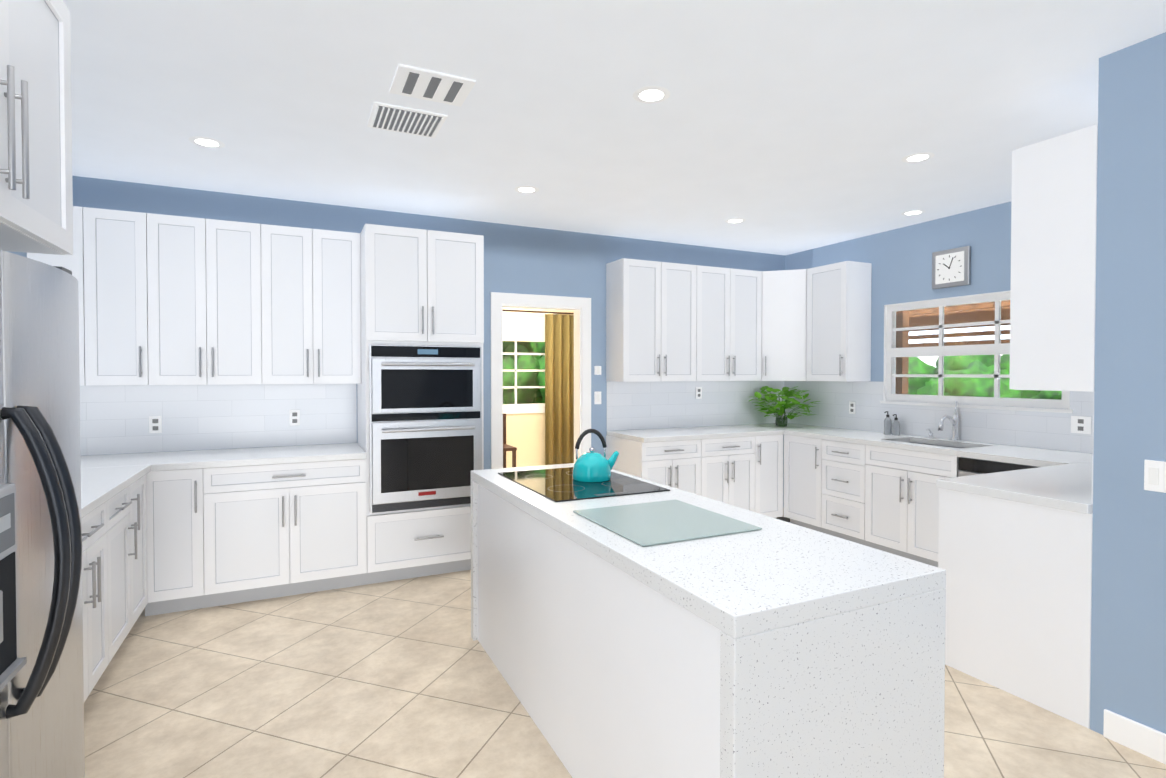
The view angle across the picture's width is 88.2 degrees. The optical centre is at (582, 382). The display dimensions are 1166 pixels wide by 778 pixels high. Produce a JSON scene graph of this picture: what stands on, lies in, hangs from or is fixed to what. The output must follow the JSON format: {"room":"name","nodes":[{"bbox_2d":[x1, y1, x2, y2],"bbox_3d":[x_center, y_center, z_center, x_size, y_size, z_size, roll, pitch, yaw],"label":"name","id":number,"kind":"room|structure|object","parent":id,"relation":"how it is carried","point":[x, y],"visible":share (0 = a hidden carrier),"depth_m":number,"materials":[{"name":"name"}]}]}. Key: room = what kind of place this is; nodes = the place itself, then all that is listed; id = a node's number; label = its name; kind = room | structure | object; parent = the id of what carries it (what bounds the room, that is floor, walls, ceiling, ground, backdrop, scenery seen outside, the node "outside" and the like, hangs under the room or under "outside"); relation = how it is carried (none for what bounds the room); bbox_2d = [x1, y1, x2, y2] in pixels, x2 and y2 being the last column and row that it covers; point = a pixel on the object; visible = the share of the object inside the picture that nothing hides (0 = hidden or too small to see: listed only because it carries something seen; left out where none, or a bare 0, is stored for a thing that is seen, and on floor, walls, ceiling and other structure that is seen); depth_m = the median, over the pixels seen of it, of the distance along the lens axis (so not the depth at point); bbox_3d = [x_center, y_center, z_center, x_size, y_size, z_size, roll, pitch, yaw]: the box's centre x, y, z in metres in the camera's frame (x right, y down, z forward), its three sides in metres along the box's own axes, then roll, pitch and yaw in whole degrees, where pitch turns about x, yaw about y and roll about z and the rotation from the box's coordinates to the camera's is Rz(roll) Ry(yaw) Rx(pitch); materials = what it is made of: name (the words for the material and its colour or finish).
{"room":"kitchen","nodes":[
{"label":"kitchen","id":0,"kind":"room"},
{"bbox_2d":[6,251,26,256],"bbox_3d":[-1.805,0.088,0.388,0.120,2.700,7.480,0,1,-26],"label":"wall","id":1,"kind":"structure","parent":0,"point":[23,254],"depth_m":3.42,"materials":[{"name":"blue paint"}]},
{"bbox_2d":[0,0,72,254],"bbox_3d":[-1.576,-0.677,1.068,0.885,0.670,0.930,0,1,-26],"label":"upper cabinet","id":2,"kind":"object","parent":1,"relation":"attached to","point":[36,199],"visible":1,"depth_m":1.46,"materials":[{"name":"white wood"}]},
{"bbox_2d":[72,176,784,507],"bbox_3d":[-0.631,0.014,5.165,6.370,2.700,0.120,0,1,-26],"label":"wall","id":3,"kind":"structure","parent":0,"point":[530,260],"depth_m":5.06,"materials":[{"name":"blue paint"}]},
{"bbox_2d":[27,206,98,385],"bbox_3d":[-3.151,-0.519,3.702,0.322,1.070,0.317,0,1,-26],"label":"upper cabinet","id":4,"kind":"object","parent":3,"relation":"attached to","point":[83,264],"depth_m":3.61,"materials":[{"name":"white wood"}]},
{"bbox_2d":[99,209,162,384],"bbox_3d":[-2.892,-0.521,3.826,0.373,1.070,0.317,0,1,-26],"label":"upper cabinet","id":5,"kind":"object","parent":3,"relation":"attached to","point":[130,284],"depth_m":3.71,"materials":[{"name":"white wood"}]},
{"bbox_2d":[159,214,274,384],"bbox_3d":[-2.495,-0.523,4.016,0.744,1.070,0.317,0,1,-26],"label":"upper cabinet","id":6,"kind":"object","parent":3,"relation":"attached to","point":[171,300],"depth_m":3.90,"materials":[{"name":"white wood"}]},
{"bbox_2d":[80,384,356,455],"bbox_3d":[-2.532,0.237,4.187,1.794,0.454,0.005,0,1,-26],"label":"backsplash","id":7,"kind":"structure","parent":3,"relation":"attached to","point":[114,419],"depth_m":4.17,"materials":[{"name":"tile"}]},
{"bbox_2d":[149,416,161,432],"bbox_3d":[-2.858,0.282,4.019,0.070,0.115,0.008,0,1,-26],"label":"electrical outlet plate","id":8,"kind":"object","parent":7,"relation":"attached to","point":[155,422],"depth_m":4.02,"materials":[{"name":"grey plastic"}]},
{"bbox_2d":[289,410,299,425],"bbox_3d":[-2.100,0.256,4.382,0.070,0.115,0.008,0,1,-26],"label":"electrical outlet plate","id":9,"kind":"object","parent":7,"relation":"attached to","point":[294,415],"depth_m":4.38,"materials":[{"name":"grey plastic"}]},
{"bbox_2d":[275,225,360,383],"bbox_3d":[-1.957,-0.528,4.275,0.685,1.070,0.317,0,1,-26],"label":"upper cabinet","id":10,"kind":"object","parent":3,"relation":"attached to","point":[318,275],"depth_m":4.16,"materials":[{"name":"white wood"}]},
{"bbox_2d":[490,292,590,468],"bbox_3d":[-0.377,0.302,5.287,0.930,2.120,0.148,0,1,-26],"label":"trim","id":11,"kind":"structure","parent":3,"relation":"attached to","point":[580,307],"depth_m":5.26,"materials":[{"name":"white wood"}]},
{"bbox_2d":[594,392,600,403],"bbox_3d":[0.136,0.139,5.464,0.070,0.115,0.009,0,1,-26],"label":"switch plate","id":12,"kind":"object","parent":3,"relation":"attached to","point":[597,395],"depth_m":5.46,"materials":[{"name":"white plastic"}]},
{"bbox_2d":[594,366,600,374],"bbox_3d":[0.136,-0.111,5.460,0.070,0.080,0.009,0,1,-26],"label":"switch plate","id":13,"kind":"object","parent":3,"relation":"attached to","point":[597,369],"depth_m":5.45,"materials":[{"name":"white plastic"}]},
{"bbox_2d":[606,258,705,381],"bbox_3d":[0.656,-0.547,5.529,0.834,1.070,0.317,0,1,-26],"label":"upper cabinet","id":14,"kind":"object","parent":3,"relation":"attached to","point":[666,321],"depth_m":5.38,"materials":[{"name":"white wood"}]},
{"bbox_2d":[607,381,783,430],"bbox_3d":[1.184,0.209,5.970,2.144,0.454,0.005,0,1,-26],"label":"backsplash","id":15,"kind":"structure","parent":3,"relation":"attached to","point":[657,404],"depth_m":5.87,"materials":[{"name":"tile"}]},
{"bbox_2d":[696,387,701,398],"bbox_3d":[1.144,0.102,5.937,0.070,0.115,0.008,0,1,-26],"label":"electrical outlet plate","id":16,"kind":"object","parent":15,"relation":"attached to","point":[698,389],"depth_m":5.93,"materials":[{"name":"grey plastic"}]},
{"bbox_2d":[706,266,761,380],"bbox_3d":[1.302,-0.552,5.838,0.834,1.070,0.317,0,1,-26],"label":"upper cabinet","id":17,"kind":"object","parent":3,"relation":"attached to","point":[733,296],"depth_m":5.72,"materials":[{"name":"white wood"}]},
{"bbox_2d":[761,269,806,380],"bbox_3d":[2.014,-0.555,6.020,0.607,1.070,0.607,0,1,-26],"label":"upper cabinet","id":18,"kind":"object","parent":3,"relation":"attached to","point":[784,331],"visible":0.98,"depth_m":5.82,"materials":[{"name":"white wood"}]},
{"bbox_2d":[503,307,573,467],"bbox_3d":[-1.256,-0.036,8.326,3.740,2.700,0.120,0,1,-26],"label":"wall","id":19,"kind":"structure","parent":0,"point":[525,434],"depth_m":8.49,"materials":[{"name":"beige paint"}]},
{"bbox_2d":[503,311,555,413],"bbox_3d":[-0.938,-0.288,8.436,1.210,1.440,0.110,0,1,-26],"label":"window","id":20,"kind":"structure","parent":19,"relation":"in","point":[523,376],"depth_m":8.50,"materials":[{"name":"clear glass"}]},
{"bbox_2d":[503,311,550,341],"bbox_3d":[-0.906,-0.779,8.360,1.070,0.405,0.050,0,1,-26],"label":"roller shade","id":21,"kind":"object","parent":20,"relation":"attached to","point":[523,326],"visible":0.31,"depth_m":8.42,"materials":[{"name":"beige fabric"}]},
{"bbox_2d":[503,309,573,313],"bbox_3d":[-0.723,-0.987,8.415,1.998,0.050,0.155,0,1,-26],"label":"curtain rod","id":22,"kind":"object","parent":19,"relation":"attached to","point":[537,311],"visible":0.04,"depth_m":8.39,"materials":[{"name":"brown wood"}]},
{"bbox_2d":[545,314,573,464],"bbox_3d":[-0.276,0.156,8.587,0.570,2.248,0.094,0,1,-26],"label":"curtain","id":23,"kind":"object","parent":22,"relation":"hanging from","point":[559,388],"visible":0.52,"depth_m":8.55,"materials":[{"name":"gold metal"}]},
{"bbox_2d":[63,0,1165,254],"bbox_3d":[0.338,-1.355,3.124,6.370,0.100,10.840,0,1,-26],"label":"ceiling","id":24,"kind":"structure","parent":0,"point":[787,126],"depth_m":2.81,"materials":[{"name":"white paint"}]},
{"bbox_2d":[189,136,224,147],"bbox_3d":[-2.044,-1.304,3.269,0.170,0.003,0.170,0,1,-26],"label":"recessed light","id":25,"kind":"object","parent":24,"relation":"in","point":[207,141],"visible":1,"depth_m":3.26,"materials":[{"name":"white"}]},
{"bbox_2d":[367,102,447,137],"bbox_3d":[-0.877,-1.294,2.986,0.340,0.015,0.300,0,1,-26],"label":"ceiling vent","id":26,"kind":"object","parent":24,"relation":"in","point":[389,117],"visible":0.92,"depth_m":2.96,"materials":[{"name":"grey metal"}]},
{"bbox_2d":[390,64,475,106],"bbox_3d":[-0.659,-1.290,2.625,0.320,0.011,0.260,0,1,-26],"label":"ceiling vent","id":27,"kind":"object","parent":24,"relation":"in","point":[418,83],"visible":0.98,"depth_m":2.60,"materials":[{"name":"grey"}]},
{"bbox_2d":[514,186,538,192],"bbox_3d":[-0.384,-1.318,4.110,0.170,0.003,0.170,0,1,-26],"label":"recessed light","id":28,"kind":"object","parent":24,"relation":"in","point":[525,189],"visible":1,"depth_m":4.10,"materials":[{"name":"white"}]},
{"bbox_2d":[633,86,669,102],"bbox_3d":[0.309,-1.296,2.712,0.170,0.003,0.170,0,1,-26],"label":"recessed light","id":29,"kind":"object","parent":24,"relation":"in","point":[649,94],"visible":1,"depth_m":2.70,"materials":[{"name":"white"}]},
{"bbox_2d":[725,218,745,222],"bbox_3d":[1.253,-1.331,4.951,0.170,0.003,0.170,0,1,-26],"label":"recessed light","id":30,"kind":"object","parent":24,"relation":"in","point":[736,220],"visible":1,"depth_m":4.93,"materials":[{"name":"white"}]},
{"bbox_2d":[901,210,925,215],"bbox_3d":[2.582,-1.327,4.701,0.170,0.003,0.170,0,1,-26],"label":"recessed light","id":31,"kind":"object","parent":24,"relation":"in","point":[912,212],"visible":1,"depth_m":4.69,"materials":[{"name":"white"}]},
{"bbox_2d":[902,152,934,162],"bbox_3d":[1.950,-1.308,3.499,0.170,0.003,0.170,0,1,-26],"label":"recessed light","id":32,"kind":"object","parent":24,"relation":"in","point":[917,157],"visible":1,"depth_m":3.49,"materials":[{"name":"white"}]},
{"bbox_2d":[84,508,1165,777],"bbox_3d":[0.338,1.435,3.168,6.370,0.080,10.840,0,1,-26],"label":"floor","id":33,"kind":"structure","parent":0,"point":[400,678],"depth_m":2.60,"materials":[{"name":"tile"}]},
{"bbox_2d":[0,249,84,777],"bbox_3d":[-1.550,0.559,1.145,0.927,1.735,1.010,0,1,-26],"label":"refrigerator","id":34,"kind":"object","parent":33,"relation":"on","point":[41,681],"visible":1,"depth_m":1.36,"materials":[{"name":"grey metal"}]},
{"bbox_2d":[81,494,116,701],"bbox_3d":[-2.331,0.971,2.357,0.618,0.872,0.718,0,1,-26],"label":"base cabinet","id":35,"kind":"object","parent":33,"relation":"on","point":[114,570],"depth_m":2.65,"materials":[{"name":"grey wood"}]},
{"bbox_2d":[81,452,164,517],"bbox_3d":[-2.490,0.507,2.743,0.660,0.040,2.637,0,1,-26],"label":"countertop","id":36,"kind":"structure","parent":35,"relation":"on","point":[104,478],"depth_m":3.17,"materials":[{"name":"white stone"}]},
{"bbox_2d":[117,475,147,649],"bbox_3d":[-2.625,0.961,2.969,0.618,0.872,0.877,0,1,-26],"label":"base cabinet","id":37,"kind":"object","parent":33,"relation":"on","point":[132,591],"depth_m":3.14,"materials":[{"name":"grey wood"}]},
{"bbox_2d":[145,459,366,615],"bbox_3d":[-2.133,0.945,4.021,1.240,0.873,0.665,0,1,-26],"label":"base cabinet","id":38,"kind":"object","parent":33,"relation":"on","point":[219,536],"visible":0.96,"depth_m":3.75,"materials":[{"name":"white wood"}]},
{"bbox_2d":[153,443,366,470],"bbox_3d":[-2.099,0.486,4.032,1.160,0.040,0.650,0,1,-26],"label":"countertop","id":39,"kind":"structure","parent":38,"relation":"on","point":[196,459],"depth_m":3.87,"materials":[{"name":"white stone"}]},
{"bbox_2d":[357,224,483,584],"bbox_3d":[-1.209,0.155,4.452,0.810,2.440,0.665,0,1,-26],"label":"tall cabinet","id":40,"kind":"object","parent":33,"relation":"on","point":[421,287],"visible":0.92,"depth_m":4.17,"materials":[{"name":"white wood"}]},
{"bbox_2d":[369,345,481,512],"bbox_3d":[-1.083,0.309,4.191,0.768,1.130,0.190,0,1,-26],"label":"double wall oven","id":41,"kind":"object","parent":40,"relation":"in","point":[425,426],"visible":0.88,"depth_m":4.15,"materials":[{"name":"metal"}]},
{"bbox_2d":[503,414,516,467],"bbox_3d":[-1.152,0.872,7.824,0.460,0.900,0.460,0,1,-26],"label":"chair","id":42,"kind":"object","parent":33,"relation":"on","point":[506,447],"visible":0.31,"depth_m":8.05,"materials":[{"name":"brown wood"}]},
{"bbox_2d":[606,435,709,498],"bbox_3d":[0.644,0.924,5.375,0.659,0.872,0.627,0,1,-26],"label":"base cabinet","id":43,"kind":"object","parent":33,"relation":"on","point":[684,465],"depth_m":5.13,"materials":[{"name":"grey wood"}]},
{"bbox_2d":[607,424,782,442],"bbox_3d":[1.032,0.462,5.537,1.500,0.040,0.647,0,1,-26],"label":"countertop","id":44,"kind":"structure","parent":43,"relation":"on","point":[727,431],"depth_m":5.37,"materials":[{"name":"white stone"}]},
{"bbox_2d":[471,463,945,777],"bbox_3d":[0.198,0.949,2.461,0.753,0.915,2.180,0,1,-26],"label":"kitchen island","id":45,"kind":"object","parent":33,"relation":"on","point":[774,648],"visible":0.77,"depth_m":1.61,"materials":[{"name":"stone"}]},
{"bbox_2d":[498,467,669,501],"bbox_3d":[-0.028,0.480,2.933,0.560,0.006,0.780,0,1,-26],"label":"cooktop","id":46,"kind":"object","parent":45,"relation":"in","point":[558,485],"visible":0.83,"depth_m":2.80,"materials":[{"name":"black glass"}]},
{"bbox_2d":[572,429,618,481],"bbox_3d":[0.065,0.352,2.976,0.239,0.250,0.192,0,1,-26],"label":"kettle","id":47,"kind":"object","parent":46,"relation":"on","point":[591,466],"visible":1,"depth_m":2.91,"materials":[{"name":"teal metal"}]},
{"bbox_2d":[573,499,761,545],"bbox_3d":[0.283,0.492,2.157,0.470,0.008,0.510,0,1,-26],"label":"cutting board","id":48,"kind":"object","parent":45,"relation":"on","point":[655,523],"visible":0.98,"depth_m":2.10,"materials":[{"name":"clear glass"}]},
{"bbox_2d":[710,436,761,513],"bbox_3d":[1.159,0.920,5.622,0.718,0.872,0.627,0,1,-26],"label":"base cabinet","id":49,"kind":"object","parent":33,"relation":"on","point":[746,473],"depth_m":5.39,"materials":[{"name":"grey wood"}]},
{"bbox_2d":[762,435,782,517],"bbox_3d":[1.555,0.917,5.812,0.397,0.872,0.627,0,1,-26],"label":"base cabinet","id":50,"kind":"object","parent":33,"relation":"on","point":[772,445],"depth_m":5.57,"materials":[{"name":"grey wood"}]},
{"bbox_2d":[783,435,814,529],"bbox_3d":[2.248,0.921,5.545,0.617,0.872,0.448,0,1,-26],"label":"base cabinet","id":51,"kind":"object","parent":33,"relation":"on","point":[799,452],"depth_m":5.45,"materials":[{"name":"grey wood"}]},
{"bbox_2d":[815,439,926,554],"bbox_3d":[2.440,0.927,5.145,0.617,0.872,0.558,0,1,-26],"label":"base cabinet","id":52,"kind":"object","parent":33,"relation":"on","point":[855,493],"depth_m":4.76,"materials":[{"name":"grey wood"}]},
{"bbox_2d":[755,423,1091,474],"bbox_3d":[2.632,0.570,4.688,0.650,0.227,3.564,0,1,-26],"label":"countertop","id":53,"kind":"structure","parent":52,"relation":"on","point":[968,449],"depth_m":4.51,"materials":[{"name":"white stone"}]},
{"bbox_2d":[748,386,819,426],"bbox_3d":[1.989,0.236,5.966,0.576,0.400,0.651,0,1,-26],"label":"potted plant","id":54,"kind":"object","parent":53,"relation":"on","point":[781,416],"visible":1,"depth_m":5.96,"materials":[{"name":"green plant"}]},
{"bbox_2d":[884,411,891,434],"bbox_3d":[2.629,0.347,5.194,0.072,0.202,0.060,0,1,-26],"label":"soap bottle","id":55,"kind":"object","parent":53,"relation":"on","point":[887,425],"visible":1,"depth_m":5.18,"materials":[{"name":"grey"}]},
{"bbox_2d":[892,414,899,435],"bbox_3d":[2.663,0.358,5.122,0.072,0.182,0.060,0,1,-26],"label":"soap bottle","id":56,"kind":"object","parent":53,"relation":"on","point":[895,427],"visible":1,"depth_m":5.10,"materials":[{"name":"grey plastic"}]},
{"bbox_2d":[926,401,959,440],"bbox_3d":[2.804,0.299,4.758,0.227,0.311,0.248,0,1,-26],"label":"faucet","id":57,"kind":"object","parent":53,"relation":"on","point":[954,419],"visible":1,"depth_m":4.69,"materials":[{"name":"silver metal"}]},
{"bbox_2d":[958,457,1037,476],"bbox_3d":[2.952,0.948,3.992,0.651,0.868,0.594,0,1,-26],"label":"dishwasher","id":58,"kind":"object","parent":33,"relation":"on","point":[969,466],"visible":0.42,"depth_m":3.99,"materials":[{"name":"grey plastic"}]},
{"bbox_2d":[938,488,1092,728],"bbox_3d":[2.458,0.961,2.992,1.208,0.873,0.655,0,1,-26],"label":"base cabinet","id":59,"kind":"object","parent":33,"relation":"on","point":[1018,588],"visible":0.67,"depth_m":2.67,"materials":[{"name":"white wood"}]},
{"bbox_2d":[936,459,1092,513],"bbox_3d":[2.435,0.503,2.969,1.192,0.040,0.637,0,1,-26],"label":"countertop","id":60,"kind":"structure","parent":59,"relation":"on","point":[1058,479],"depth_m":2.87,"materials":[{"name":"white stone"}]},
{"bbox_2d":[785,201,1090,453],"bbox_3d":[3.012,0.019,4.796,0.120,2.700,3.700,0,1,-26],"label":"wall","id":61,"kind":"structure","parent":0,"point":[900,259],"depth_m":5.05,"materials":[{"name":"blue paint"}]},
{"bbox_2d":[806,261,871,381],"bbox_3d":[2.359,-0.548,5.592,0.355,1.070,0.458,0,1,-26],"label":"upper cabinet","id":62,"kind":"object","parent":61,"relation":"attached to","point":[838,321],"visible":1,"depth_m":5.44,"materials":[{"name":"white wood"}]},
{"bbox_2d":[784,381,1083,452],"bbox_3d":[2.930,0.227,4.826,0.005,0.454,3.580,0,1,-26],"label":"backsplash","id":63,"kind":"structure","parent":61,"relation":"attached to","point":[1033,429],"depth_m":4.96,"materials":[{"name":"tile"}]},
{"bbox_2d":[849,401,855,413],"bbox_3d":[2.526,0.236,5.642,0.008,0.115,0.070,0,1,-26],"label":"electrical outlet plate","id":64,"kind":"object","parent":63,"relation":"attached to","point":[852,405],"depth_m":5.64,"materials":[{"name":"grey plastic"}]},
{"bbox_2d":[1071,416,1090,433],"bbox_3d":[3.314,0.282,4.002,0.008,0.115,0.115,0,1,-26],"label":"electrical outlet plate","id":65,"kind":"object","parent":63,"relation":"attached to","point":[1081,424],"depth_m":4.00,"materials":[{"name":"grey plastic"}]},
{"bbox_2d":[932,246,970,288],"bbox_3d":[2.923,-0.911,4.782,0.036,0.300,0.300,0,1,-26],"label":"wall clock","id":66,"kind":"object","parent":61,"relation":"attached to","point":[951,267],"visible":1,"depth_m":4.76,"materials":[{"name":"silver metal"}]},
{"bbox_2d":[880,291,1072,412],"bbox_3d":[3.013,-0.242,4.720,0.100,0.875,1.470,0,1,-26],"label":"kitchen window","id":67,"kind":"structure","parent":61,"relation":"in","point":[949,351],"depth_m":4.81,"materials":[{"name":"clear glass"}]},
{"bbox_2d":[1090,43,1136,734],"bbox_3d":[2.908,0.051,2.760,1.830,2.700,0.120,0,1,-26],"label":"wall","id":68,"kind":"structure","parent":0,"point":[1113,361],"depth_m":2.36,"materials":[{"name":"blue paint"}]},
{"bbox_2d":[1009,124,1097,391],"bbox_3d":[2.425,-0.504,2.766,0.973,1.070,0.318,0,1,-26],"label":"upper cabinet","id":69,"kind":"object","parent":68,"relation":"attached to","point":[1053,259],"visible":0.56,"depth_m":2.53,"materials":[{"name":"white wood"}]},
{"bbox_2d":[1084,391,1093,503],"bbox_3d":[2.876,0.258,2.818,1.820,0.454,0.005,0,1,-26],"label":"backsplash","id":70,"kind":"structure","parent":68,"relation":"attached to","point":[1088,396],"depth_m":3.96,"materials":[{"name":"tile"}]},
{"bbox_2d":[1127,32,1165,733],"bbox_3d":[2.981,0.085,0.632,0.120,2.700,3.780,0,1,-26],"label":"wall","id":71,"kind":"structure","parent":0,"point":[1146,701],"depth_m":2.26,"materials":[{"name":"blue paint"}]},
{"bbox_2d":[1103,709,1165,764],"bbox_3d":[2.905,1.379,0.655,0.015,0.110,3.850,0,1,-26],"label":"baseboard","id":72,"kind":"structure","parent":71,"relation":"attached to","point":[1136,736],"depth_m":2.29,"materials":[{"name":"white wood"}]},
{"bbox_2d":[1144,460,1165,492],"bbox_3d":[2.147,0.349,2.223,0.009,0.115,0.115,0,1,-26],"label":"switch plate","id":73,"kind":"object","parent":71,"relation":"attached to","point":[1155,476],"depth_m":2.24,"materials":[{"name":"white plastic"}]}
]}

